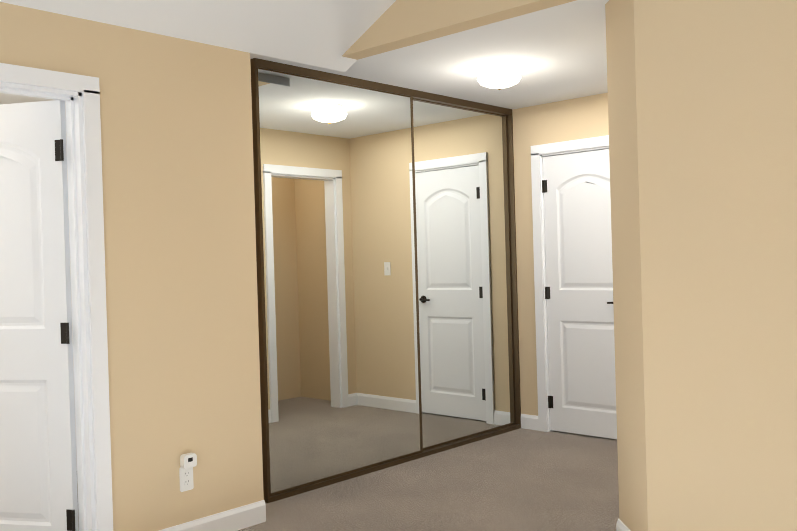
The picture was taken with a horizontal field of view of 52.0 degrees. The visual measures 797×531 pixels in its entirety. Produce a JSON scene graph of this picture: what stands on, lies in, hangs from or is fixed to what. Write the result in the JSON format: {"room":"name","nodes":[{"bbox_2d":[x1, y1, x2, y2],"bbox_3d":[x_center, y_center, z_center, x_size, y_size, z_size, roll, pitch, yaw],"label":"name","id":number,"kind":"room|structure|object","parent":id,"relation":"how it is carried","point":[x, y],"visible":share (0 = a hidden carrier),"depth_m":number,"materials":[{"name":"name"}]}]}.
{"room":"bedroom","nodes":[
{"label":"bedroom","id":0,"kind":"room"},
{"bbox_2d":[65,102,76,465],"bbox_3d":[-1.745,0.109,4.981,1.880,2.400,0.120,-1,0,43],"label":"wall","id":1,"kind":"structure","parent":0,"point":[70,275],"depth_m":5.20,"materials":[{"name":"paint"}]},
{"bbox_2d":[0,2,263,530],"bbox_3d":[-2.429,0.170,2.339,0.120,2.350,4.920,-1,0,43],"label":"wall","id":2,"kind":"structure","parent":0,"point":[180,242],"depth_m":3.75,"materials":[{"name":"beige paint"}]},
{"bbox_2d":[0,100,78,530],"bbox_3d":[-1.739,0.304,3.572,0.694,2.003,0.139,-2,0,12],"label":"bedroom door","id":3,"kind":"structure","parent":2,"relation":"in","point":[38,479],"depth_m":3.52,"materials":[{"name":"white wood"}]},
{"bbox_2d":[0,63,112,530],"bbox_3d":[-1.597,0.263,3.229,0.160,2.105,0.860,-1,0,43],"label":"door frame","id":4,"kind":"structure","parent":2,"relation":"attached to","point":[79,95],"depth_m":3.46,"materials":[{"name":"white wood"}]},
{"bbox_2d":[179,453,196,491],"bbox_3d":[-0.969,0.956,3.767,0.040,0.172,0.070,-1,0,43],"label":"outlet","id":5,"kind":"object","parent":2,"relation":"attached to","point":[188,462],"visible":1,"depth_m":3.77,"materials":[{"name":"white plastic"}]},
{"bbox_2d":[159,500,630,530],"bbox_3d":[-0.466,1.242,1.176,4.300,0.106,5.600,-1,0,43],"label":"baseboard","id":6,"kind":"structure","parent":2,"relation":"attached to","point":[243,517],"depth_m":3.93,"materials":[{"name":"white wood"}]},
{"bbox_2d":[0,0,395,71],"bbox_3d":[-1.428,-1.617,1.793,2.150,1.170,5.570,-1,0,43],"label":"ceiling","id":7,"kind":"structure","parent":0,"point":[327,34],"depth_m":3.90,"materials":[{"name":"white paint"}]},
{"bbox_2d":[0,0,608,109],"bbox_3d":[-0.759,-1.165,4.069,4.850,0.100,5.490,-1,0,43],"label":"ceiling","id":8,"kind":"structure","parent":0,"point":[555,53],"depth_m":4.60,"materials":[{"name":"white paint"}]},
{"bbox_2d":[477,64,520,89],"bbox_3d":[0.591,-1.093,4.789,0.256,0.130,0.256,-1,0,43],"label":"flush-mount light","id":9,"kind":"object","parent":8,"relation":"attached to","point":[498,76],"visible":1,"depth_m":4.71,"materials":[{"name":"white glass"}]},
{"bbox_2d":[77,428,618,530],"bbox_3d":[-0.723,1.333,2.717,7.020,0.080,7.740,-1,0,43],"label":"floor","id":10,"kind":"structure","parent":0,"point":[521,479],"depth_m":4.48,"materials":[{"name":"carpet"}]},
{"bbox_2d":[512,93,608,415],"bbox_3d":[1.882,0.001,5.318,2.730,2.400,0.120,-1,0,43],"label":"wall","id":11,"kind":"structure","parent":0,"point":[572,119],"depth_m":6.07,"materials":[{"name":"beige paint"}]},
{"bbox_2d":[531,135,608,431],"bbox_3d":[1.367,0.161,5.789,0.860,2.105,0.140,-1,0,43],"label":"door frame","id":12,"kind":"structure","parent":11,"relation":"attached to","point":[539,152],"depth_m":5.99,"materials":[{"name":"white wood"}]},
{"bbox_2d":[542,149,616,438],"bbox_3d":[1.345,0.201,5.772,0.694,2.003,0.139,-1,0,43],"label":"hall door","id":13,"kind":"structure","parent":11,"relation":"in","point":[579,290],"depth_m":5.80,"materials":[{"name":"white wood"}]},
{"bbox_2d":[342,0,796,530],"bbox_3d":[1.288,-0.468,3.026,4.198,3.400,0.120,-1,0,43],"label":"wall","id":14,"kind":"structure","parent":0,"point":[716,93],"depth_m":3.06,"materials":[{"name":"beige paint"}]},
{"bbox_2d":[605,0,647,530],"bbox_3d":[0.961,0.039,3.450,0.270,2.400,0.270,-1,0,43],"label":"wall","id":15,"kind":"structure","parent":0,"point":[626,260],"depth_m":3.44,"materials":[{"name":"beige paint"}]},
{"bbox_2d":[521,414,618,518],"bbox_3d":[0.932,1.179,4.929,1.830,0.106,1.800,-1,0,43],"label":"baseboard","id":16,"kind":"structure","parent":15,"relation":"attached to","point":[529,422],"depth_m":6.10,"materials":[{"name":"white wood"}]},
{"bbox_3d":[-0.021,0.057,5.233,0.300,2.400,2.840,-1,0,43],"label":"wall","id":17,"kind":"structure","parent":0,"visible":0},
{"bbox_2d":[250,58,520,502],"bbox_3d":[0.049,0.055,5.298,0.075,2.400,2.390,-1,0,43],"label":"closet","id":18,"kind":"object","parent":17,"relation":"attached to","point":[386,258],"visible":0.96,"depth_m":5.06,"materials":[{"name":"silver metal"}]}
]}

